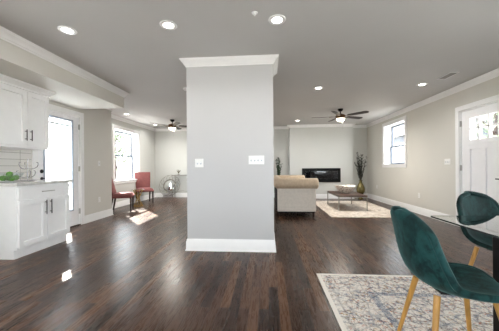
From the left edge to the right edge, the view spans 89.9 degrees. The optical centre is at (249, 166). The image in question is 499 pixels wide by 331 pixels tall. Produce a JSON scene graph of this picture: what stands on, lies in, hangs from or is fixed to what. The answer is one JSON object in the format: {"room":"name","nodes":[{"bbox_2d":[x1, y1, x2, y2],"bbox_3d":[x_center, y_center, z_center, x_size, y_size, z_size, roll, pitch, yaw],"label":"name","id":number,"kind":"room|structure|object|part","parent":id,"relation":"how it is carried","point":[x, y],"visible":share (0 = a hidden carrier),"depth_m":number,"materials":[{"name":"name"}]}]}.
{"room":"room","nodes":[
{"label":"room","id":0,"kind":"room"},
{"bbox_2d":[0,39,123,108],"bbox_3d":[-3.198,-1.288,1.284,0.950,0.300,7.290,0,0,4],"label":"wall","id":1,"kind":"structure","parent":0,"point":[72,90],"depth_m":3.47,"materials":[{"name":"beige paint"}]},
{"bbox_2d":[0,26,498,130],"bbox_3d":[-0.139,-1.412,3.344,7.850,0.095,11.850,0,0,4],"label":"trim","id":2,"kind":"structure","parent":1,"relation":"attached to","point":[6,35],"depth_m":4.26,"materials":[{"name":"white paint"}]},
{"bbox_2d":[31,101,111,223],"bbox_3d":[-3.715,-0.134,1.704,0.160,2.600,8.650,0,0,4],"label":"wall","id":3,"kind":"structure","parent":0,"point":[97,122],"depth_m":5.49,"materials":[{"name":"beige paint"}]},
{"bbox_2d":[0,149,31,181],"bbox_3d":[-3.518,-0.028,3.218,0.008,0.475,1.500,0,0,4],"label":"backsplash","id":4,"kind":"structure","parent":3,"relation":"attached to","point":[9,158],"depth_m":3.71,"materials":[{"name":"tile"}]},
{"bbox_2d":[0,73,55,149],"bbox_3d":[-3.251,-0.693,3.459,0.496,0.882,0.821,0,0,4],"label":"upper cabinet","id":5,"kind":"object","parent":3,"relation":"attached to","point":[24,106],"visible":1,"depth_m":3.38,"materials":[{"name":"white paint"}]},
{"bbox_3d":[-3.079,-0.656,3.237,0.030,0.745,0.392,0,0,4],"label":"door","id":6,"kind":"part","parent":5,"relation":"part of","materials":[{"name":"white paint"}]},
{"bbox_3d":[-3.278,-0.262,3.424,0.436,0.019,0.745,0,0,4],"label":"light rail","id":7,"kind":"part","parent":5,"relation":"part of","materials":[{"name":"white paint"}]},
{"bbox_3d":[-3.252,-1.091,3.459,0.494,0.087,0.821,0,0,4],"label":"crown moulding","id":8,"kind":"part","parent":5,"relation":"part of","materials":[{"name":"white paint"}]},
{"bbox_3d":[-3.052,-0.656,3.606,0.030,0.745,0.337,0,0,4],"label":"door","id":9,"kind":"part","parent":5,"relation":"part of","materials":[{"name":"white paint"}]},
{"bbox_2d":[32,104,84,227],"bbox_3d":[-3.491,0.042,4.540,0.187,2.245,1.110,0,0,4],"label":"door","id":10,"kind":"structure","parent":3,"relation":"in","point":[64,159],"depth_m":4.72,"materials":[{"name":"white paint"}]},
{"bbox_2d":[45,117,70,183],"bbox_3d":[-3.468,-0.271,4.523,0.004,1.190,0.580,0,0,4],"label":"door glass","id":11,"kind":"object","parent":10,"relation":"attached to","point":[58,156],"depth_m":4.54,"materials":[{"name":"glass"}]},
{"bbox_3d":[-3.470,-0.778,4.523,0.014,0.025,0.580,0,0,4],"label":"blind rail","id":12,"kind":"part","parent":10,"relation":"part of","materials":[{"name":"white metal"}]},
{"bbox_2d":[111,118,154,202],"bbox_3d":[-3.870,-0.133,7.882,0.280,2.600,3.850,0,0,4],"label":"wall","id":13,"kind":"structure","parent":0,"point":[147,137],"depth_m":8.66,"materials":[{"name":"paint"}]},
{"bbox_2d":[112,124,139,184],"bbox_3d":[-3.854,-0.338,7.675,0.284,1.680,1.510,0,0,4],"label":"window","id":14,"kind":"structure","parent":13,"relation":"in","point":[134,135],"depth_m":8.18,"materials":[{"name":"white paint"}]},
{"bbox_3d":[-3.981,-0.693,7.684,0.034,0.762,1.264,0,0,4],"label":"sash","id":15,"kind":"part","parent":14,"relation":"part of","materials":[{"name":"glass"}]},
{"bbox_3d":[-3.941,0.027,7.682,0.034,0.758,1.264,0,0,4],"label":"sash","id":16,"kind":"part","parent":14,"relation":"part of","materials":[{"name":"glass"}]},
{"bbox_3d":[-3.814,0.453,7.673,0.215,0.097,1.510,0,0,4],"label":"sill","id":17,"kind":"part","parent":14,"relation":"part of","materials":[{"name":"white paint"}]},
{"bbox_2d":[186,64,273,239],"bbox_3d":[-0.249,-0.158,3.628,1.180,2.600,0.500,0,0,4],"label":"wall partition","id":18,"kind":"structure","parent":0,"point":[230,108],"depth_m":3.38,"materials":[{"name":"paint"}]},
{"bbox_2d":[195,159,202,166],"bbox_3d":[-0.686,-0.048,3.401,0.118,0.116,0.016,0,0,4],"label":"light switch","id":19,"kind":"object","parent":18,"relation":"attached to","point":[198,162],"visible":1,"depth_m":3.40,"materials":[{"name":"white plastic"}]},
{"bbox_2d":[179,54,278,76],"bbox_3d":[-0.258,-1.411,3.628,1.334,0.095,0.654,0,0,4],"label":"trim","id":20,"kind":"structure","parent":18,"relation":"attached to","point":[273,58],"depth_m":3.34,"materials":[{"name":"white paint"}]},
{"bbox_2d":[185,234,275,252],"bbox_3d":[-0.240,1.062,3.628,1.232,0.160,0.552,0,0,4],"label":"baseboard","id":21,"kind":"structure","parent":18,"relation":"attached to","point":[219,245],"depth_m":3.36,"materials":[{"name":"white paint"}]},
{"bbox_2d":[249,156,263,163],"bbox_3d":[0.094,-0.088,3.343,0.188,0.095,0.016,0,0,4],"label":"light switch","id":22,"kind":"object","parent":18,"relation":"attached to","point":[252,159],"visible":1,"depth_m":3.33,"materials":[{"name":"white plastic"}]},
{"bbox_2d":[0,197,492,330],"bbox_3d":[-0.122,1.201,3.319,8.450,0.120,12.400,0,0,4],"label":"floor","id":23,"kind":"structure","parent":0,"point":[125,270],"depth_m":2.69,"materials":[{"name":"brown wood"}]},
{"bbox_2d":[0,182,69,259],"bbox_3d":[-3.145,0.705,3.537,0.687,0.915,0.820,0,0,4],"label":"base cabinet","id":24,"kind":"object","parent":23,"relation":"on","point":[33,218],"visible":0.99,"depth_m":3.31,"materials":[{"name":"white paint"}]},
{"bbox_3d":[-2.868,0.728,3.315,0.030,0.585,0.394,0,0,4],"label":"door","id":25,"kind":"part","parent":24,"relation":"part of","materials":[{"name":"white paint"}]},
{"bbox_2d":[0,180,71,185],"bbox_3d":[-3.157,0.226,3.535,0.661,0.038,0.875,0,0,4],"label":"countertop","id":26,"kind":"structure","parent":24,"relation":"on","point":[37,182],"depth_m":3.38,"materials":[{"name":"white stone"}]},
{"bbox_2d":[16,159,38,180],"bbox_3d":[-3.202,0.048,3.606,0.228,0.317,0.262,0,0,4],"label":"mug tree","id":27,"kind":"object","parent":26,"relation":"on","point":[27,168],"visible":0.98,"depth_m":3.60,"materials":[{"name":"silver metal"}]},
{"bbox_3d":[-3.127,0.146,3.260,0.290,0.121,0.290,0,0,4],"label":"glass bowl","id":28,"kind":"object","parent":26,"relation":"on","visible":0},
{"bbox_2d":[0,176,6,180],"bbox_3d":[-3.161,0.143,3.207,0.074,0.074,0.073,0,0,4],"label":"apple","id":29,"kind":"object","parent":28,"relation":"in","point":[2,178],"visible":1,"depth_m":3.19,"materials":[{"name":"green food"}]},
{"bbox_2d":[6,172,12,176],"bbox_3d":[-3.127,0.094,3.260,0.074,0.074,0.073,0,0,4],"label":"apple","id":30,"kind":"object","parent":28,"relation":"in","point":[8,174],"visible":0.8,"depth_m":3.24,"materials":[{"name":"green food"}]},
{"bbox_2d":[8,176,15,180],"bbox_3d":[-3.077,0.147,3.236,0.074,0.074,0.073,0,0,4],"label":"apple","id":31,"kind":"object","parent":28,"relation":"in","point":[10,178],"visible":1,"depth_m":3.21,"materials":[{"name":"green food"}]},
{"bbox_3d":[-2.861,0.340,3.516,0.020,0.150,0.796,0,0,4],"label":"drawer","id":32,"kind":"part","parent":24,"relation":"part of","materials":[{"name":"white paint"}]},
{"bbox_3d":[-2.838,0.727,3.716,0.030,0.585,0.394,0,0,4],"label":"door","id":33,"kind":"part","parent":24,"relation":"part of","materials":[{"name":"white paint"}]},
{"bbox_2d":[112,179,133,211],"bbox_3d":[-3.377,0.674,6.526,0.626,0.980,0.504,0,0,-18],"label":"chair","id":34,"kind":"object","parent":23,"relation":"on","point":[115,195],"visible":0.77,"depth_m":6.40,"materials":[{"name":"fabric"}]},
{"bbox_3d":[-3.571,0.485,6.464,0.222,0.600,0.504,0,0,-18],"label":"backrest","id":35,"kind":"part","parent":34,"relation":"part of","materials":[{"name":"fabric"}]},
{"bbox_3d":[-3.305,0.721,6.549,0.475,0.085,0.480,0,0,-18],"label":"seat","id":36,"kind":"part","parent":34,"relation":"part of","materials":[{"name":"fabric"}]},
{"bbox_3d":[-3.307,0.783,6.548,0.470,0.040,0.470,0,0,-18],"label":"seat frame","id":37,"kind":"part","parent":34,"relation":"part of","materials":[{"name":"fabric"}]},
{"bbox_2d":[133,189,142,206],"bbox_3d":[-3.288,0.918,7.383,0.390,0.489,0.390,0,0,4],"label":"side table","id":38,"kind":"object","parent":23,"relation":"on","point":[138,196],"visible":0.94,"depth_m":7.38,"materials":[{"name":"gold glass"}]},
{"bbox_2d":[134,172,153,203],"bbox_3d":[-3.421,0.674,8.121,0.504,0.980,0.626,0,0,-34],"label":"chair","id":39,"kind":"object","parent":23,"relation":"on","point":[143,178],"visible":0.81,"depth_m":8.21,"materials":[{"name":"fabric"}]},
{"bbox_3d":[-3.535,0.485,8.289,0.504,0.600,0.222,0,0,-34],"label":"backrest","id":40,"kind":"part","parent":39,"relation":"part of","materials":[{"name":"fabric"}]},
{"bbox_3d":[-3.379,0.721,8.058,0.480,0.085,0.475,0,0,-34],"label":"seat","id":41,"kind":"part","parent":39,"relation":"part of","materials":[{"name":"fabric"}]},
{"bbox_2d":[159,175,179,196],"bbox_3d":[-2.973,0.734,9.277,0.815,0.845,0.316,0,0,6],"label":"wall mirror","id":42,"kind":"object","parent":23,"relation":"on","point":[167,185],"visible":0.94,"depth_m":9.29,"materials":[{"name":"silver metal"}]},
{"bbox_2d":[171,175,186,192],"bbox_3d":[-2.420,0.728,9.234,0.840,0.858,0.320,0,0,4],"label":"console table","id":43,"kind":"object","parent":23,"relation":"on","point":[171,175],"visible":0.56,"depth_m":9.10,"materials":[{"name":"clear glass"}]},
{"bbox_2d":[275,157,281,174],"bbox_3d":[1.046,0.393,8.947,0.276,1.479,0.276,0,0,38],"label":"floor vase","id":44,"kind":"object","parent":23,"relation":"on","point":[278,160],"visible":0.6,"depth_m":8.94,"materials":[{"name":"green metal"}]},
{"bbox_2d":[274,175,318,216],"bbox_3d":[1.114,0.694,6.631,0.999,0.876,2.274,0,0,4],"label":"sofa","id":45,"kind":"object","parent":23,"relation":"on","point":[292,193],"visible":0.91,"depth_m":5.57,"materials":[{"name":"beige fabric"}]},
{"bbox_3d":[1.058,0.740,5.663,0.855,0.535,0.170,0,0,4],"label":"arm","id":46,"kind":"part","parent":45,"relation":"part of","materials":[{"name":"beige fabric"}]},
{"bbox_2d":[316,201,390,217],"bbox_3d":[2.767,1.115,6.795,1.700,0.010,2.640,0,0,4],"label":"area rug","id":47,"kind":"object","parent":23,"relation":"on","point":[357,209],"visible":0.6,"depth_m":6.45,"materials":[{"name":"beige carpet"}]},
{"bbox_2d":[327,191,367,210],"bbox_3d":[2.634,0.916,6.845,0.710,0.389,1.200,0,0,4],"label":"coffee table","id":48,"kind":"object","parent":47,"relation":"on","point":[338,194],"visible":0.91,"depth_m":6.47,"materials":[{"name":"brown wood"}]},
{"bbox_2d":[335,185,354,192],"bbox_3d":[2.604,0.610,6.807,0.530,0.223,0.530,0,0,4],"label":"decorative bowl","id":49,"kind":"object","parent":48,"relation":"on","point":[343,188],"visible":0.88,"depth_m":6.66,"materials":[{"name":"beige ceramic"}]},
{"bbox_2d":[354,152,366,198],"bbox_3d":[3.831,0.303,8.556,0.463,1.621,0.321,0,0,-1],"label":"floor vase","id":50,"kind":"object","parent":23,"relation":"on","point":[360,188],"visible":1,"depth_m":8.53,"materials":[{"name":"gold metal"}]},
{"bbox_2d":[316,273,492,330],"bbox_3d":[2.054,1.120,1.232,2.900,0.010,2.600,0,0,4],"label":"area rug","id":51,"kind":"object","parent":23,"relation":"on","point":[358,302],"visible":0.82,"depth_m":2.01,"materials":[{"name":"beige carpet"}]},
{"bbox_2d":[390,206,498,330],"bbox_3d":[1.116,0.673,1.409,0.575,0.892,0.508,0,0,9],"label":"dining chair","id":52,"kind":"object","parent":51,"relation":"on","point":[420,249],"visible":1,"depth_m":1.31,"materials":[{"name":"green fabric"}]},
{"bbox_3d":[0.992,0.897,1.581,0.033,0.445,0.143,0,0,-34],"label":"leg","id":53,"kind":"part","parent":52,"relation":"part of","materials":[{"name":"brown wood"}]},
{"bbox_3d":[0.947,0.898,1.282,0.143,0.445,0.033,0,0,-39],"label":"leg","id":54,"kind":"part","parent":52,"relation":"part of","materials":[{"name":"brown wood"}]},
{"bbox_3d":[1.134,0.686,1.407,0.180,0.012,0.140,0,0,9],"label":"seat frame","id":55,"kind":"part","parent":52,"relation":"part of","materials":[{"name":"black metal"}]},
{"bbox_3d":[1.338,0.895,1.528,0.149,0.445,0.033,0,0,-35],"label":"leg","id":56,"kind":"part","parent":52,"relation":"part of","materials":[{"name":"brown wood"}]},
{"bbox_3d":[1.293,0.895,1.230,0.033,0.445,0.149,0,0,-38],"label":"leg","id":57,"kind":"part","parent":52,"relation":"part of","materials":[{"name":"brown wood"}]},
{"bbox_2d":[431,215,498,330],"bbox_3d":[2.088,0.745,1.049,1.500,0.739,1.700,0,0,4],"label":"dining table","id":58,"kind":"object","parent":51,"relation":"on","point":[488,225],"visible":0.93,"depth_m":1.58,"materials":[{"name":"clear glass"}]},
{"bbox_3d":[2.086,0.381,1.049,1.500,0.011,1.700,0,0,4],"label":"glass","id":59,"kind":"part","parent":58,"relation":"part of","materials":[{"name":"clear glass"}]},
{"bbox_3d":[1.501,0.757,1.444,0.100,0.722,0.100,0,0,4],"label":"leg","id":60,"kind":"part","parent":58,"relation":"part of","materials":[{"name":"black metal"}]},
{"bbox_2d":[456,191,498,265],"bbox_3d":[2.039,0.666,2.009,0.508,0.892,0.575,0,0,-12],"label":"dining chair","id":61,"kind":"object","parent":51,"relation":"on","point":[469,203],"visible":0.66,"depth_m":2.20,"materials":[{"name":"green fabric"}]},
{"bbox_3d":[1.862,0.891,2.123,0.143,0.445,0.033,0,0,31],"label":"leg","id":62,"kind":"part","parent":61,"relation":"part of","materials":[{"name":"brown wood"}]},
{"bbox_2d":[0,0,498,128],"bbox_3d":[-0.141,-1.534,3.319,8.450,0.150,12.400,0,0,4],"label":"ceiling","id":63,"kind":"structure","parent":0,"point":[372,56],"depth_m":2.99,"materials":[{"name":"paint"}]},
{"bbox_2d":[57,25,76,34],"bbox_3d":[-1.930,-1.442,2.649,0.176,0.008,0.176,0,0,4],"label":"recessed light","id":64,"kind":"object","parent":63,"relation":"in","point":[65,29],"visible":1,"depth_m":2.64,"materials":[{"name":"white paint"}]},
{"bbox_2d":[159,20,176,29],"bbox_3d":[-0.833,-1.450,2.568,0.176,0.008,0.176,0,0,4],"label":"recessed light","id":65,"kind":"object","parent":63,"relation":"in","point":[166,24],"visible":1,"depth_m":2.56,"materials":[{"name":"white paint"}]},
{"bbox_2d":[153,119,186,129],"bbox_3d":[-2.372,-1.187,7.759,1.381,0.511,1.313,0,0,4],"label":"ceiling fan","id":66,"kind":"object","parent":63,"relation":"hanging from","point":[172,126],"visible":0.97,"depth_m":7.63,"materials":[{"name":"black metal"}]},
{"bbox_2d":[268,14,285,24],"bbox_3d":[0.274,-1.457,2.486,0.176,0.008,0.176,0,0,4],"label":"recessed light","id":67,"kind":"object","parent":63,"relation":"in","point":[277,19],"visible":1,"depth_m":2.48,"materials":[{"name":"white paint"}]},
{"bbox_2d":[316,108,368,128],"bbox_3d":[2.305,-1.220,6.442,1.367,0.511,1.360,0,0,4],"label":"ceiling fan","id":68,"kind":"object","parent":63,"relation":"hanging from","point":[340,117],"visible":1,"depth_m":6.33,"materials":[{"name":"black metal"}]},
{"bbox_3d":[2.757,-1.289,6.575,0.520,0.034,0.129,0,0,-22],"label":"blade","id":69,"kind":"part","parent":68,"relation":"part of","materials":[{"name":"brown wood"}]},
{"bbox_3d":[2.624,-1.288,6.051,0.129,0.034,0.520,0,0,-40],"label":"blade","id":70,"kind":"part","parent":68,"relation":"part of","materials":[{"name":"brown wood"}]},
{"bbox_2d":[437,72,458,79],"bbox_3d":[3.229,-1.477,4.072,0.140,0.010,0.320,0,0,4],"label":"ceiling vent","id":71,"kind":"object","parent":63,"relation":"in","point":[450,74],"visible":1,"depth_m":4.05,"materials":[{"name":"white metal"}]},
{"bbox_2d":[155,128,366,192],"bbox_3d":[0.317,-0.162,9.377,7.850,2.600,0.250,0,0,4],"label":"wall","id":72,"kind":"structure","parent":0,"point":[170,146],"depth_m":9.46,"materials":[{"name":"paint"}]},
{"bbox_2d":[289,127,352,193],"bbox_3d":[2.530,-0.178,8.938,2.190,2.600,0.300,0,0,4],"label":"wall","id":73,"kind":"structure","parent":0,"point":[310,147],"depth_m":8.78,"materials":[{"name":"paint"}]},
{"bbox_2d":[85,193,455,225],"bbox_3d":[0.153,1.059,7.048,7.850,0.160,4.420,0,0,4],"label":"baseboard","id":74,"kind":"structure","parent":73,"relation":"attached to","point":[426,212],"depth_m":7.12,"materials":[{"name":"white paint"}]},
{"bbox_2d":[302,168,340,181],"bbox_3d":[2.513,0.302,8.765,1.325,0.490,0.043,0,0,4],"label":"electric fireplace","id":75,"kind":"object","parent":73,"relation":"attached to","point":[322,174],"visible":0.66,"depth_m":8.76,"materials":[{"name":"black glass"}]},
{"bbox_2d":[367,76,498,214],"bbox_3d":[3.922,-0.188,3.019,0.280,2.600,12.400,0,0,4],"label":"wall","id":76,"kind":"structure","parent":0,"point":[431,126],"depth_m":5.59,"materials":[{"name":"beige paint"}]},
{"bbox_2d":[382,115,406,167],"bbox_3d":[4.185,-0.644,7.065,0.284,1.340,1.380,0,0,4],"label":"window","id":77,"kind":"structure","parent":76,"relation":"in","point":[387,128],"depth_m":7.58,"materials":[{"name":"white paint"}]},
{"bbox_3d":[4.155,-0.023,7.068,0.215,0.097,1.380,0,0,4],"label":"sill","id":78,"kind":"part","parent":77,"relation":"part of","materials":[{"name":"white paint"}]},
{"bbox_3d":[4.277,-0.341,7.058,0.034,0.538,1.134,0,0,4],"label":"sash","id":79,"kind":"part","parent":77,"relation":"part of","materials":[{"name":"glass"}]},
{"bbox_3d":[4.308,-0.891,7.056,0.034,0.642,1.134,0,0,4],"label":"sash","id":80,"kind":"part","parent":77,"relation":"part of","materials":[{"name":"glass"}]},
{"bbox_2d":[444,159,450,164],"bbox_3d":[3.917,-0.097,4.954,0.016,0.116,0.164,0,0,4],"label":"light switch","id":81,"kind":"object","parent":76,"relation":"attached to","point":[446,161],"visible":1,"depth_m":4.95,"materials":[{"name":"white plastic"}]},
{"bbox_2d":[455,94,498,226],"bbox_3d":[3.929,0.003,4.146,0.195,2.220,1.140,0,0,4],"label":"door","id":82,"kind":"structure","parent":76,"relation":"in","point":[476,160],"depth_m":4.28,"materials":[{"name":"white paint"}]},
{"bbox_2d":[468,139,498,144],"bbox_3d":[3.875,-0.410,4.148,0.017,0.035,0.615,0,0,4],"label":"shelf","id":83,"kind":"object","parent":82,"relation":"attached to","point":[479,141],"depth_m":4.14,"materials":[{"name":"white paint"}]},
{"bbox_3d":[3.912,0.273,4.145,0.013,1.160,0.555,0,0,4],"label":"panel","id":84,"kind":"part","parent":82,"relation":"part of","materials":[{"name":"white paint"}]},
{"label":"outside","id":85,"kind":"structure","parent":0,"visible":0},
{"bbox_2d":[69,175,129,193],"bbox_3d":[0.194,1.414,2.493,80.000,0.150,85.000,0,0,4],"label":"ground","id":86,"kind":"structure","parent":85,"point":[118,176],"depth_m":36.99,"materials":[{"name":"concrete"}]},
{"bbox_2d":[115,132,129,178],"bbox_3d":[-9.310,-0.906,17.285,3.461,4.633,3.306,0,0,4],"label":"tree","id":87,"kind":"object","parent":86,"relation":"on","point":[123,148],"visible":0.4,"depth_m":17.30,"materials":[{"name":"green plant"}]},
{"bbox_2d":[393,114,498,162],"bbox_3d":[13.017,-1.351,18.840,5.000,5.200,11.300,0,0,4],"label":"house","id":88,"kind":"structure","parent":86,"relation":"on","point":[398,131],"depth_m":18.09,"materials":[{"name":"white paint"}]},
{"bbox_3d":[10.745,-0.685,17.354,0.020,1.700,0.800,0,0,4],"label":"pane","id":89,"kind":"part","parent":88,"relation":"part of","materials":[{"name":"glass"}]},
{"bbox_2d":[476,112,498,138],"bbox_3d":[9.690,-0.979,9.861,3.380,4.514,3.077,0,0,4],"label":"tree","id":90,"kind":"object","parent":86,"relation":"on","point":[495,116],"visible":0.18,"depth_m":9.87,"materials":[{"name":"green plant"}]}
]}

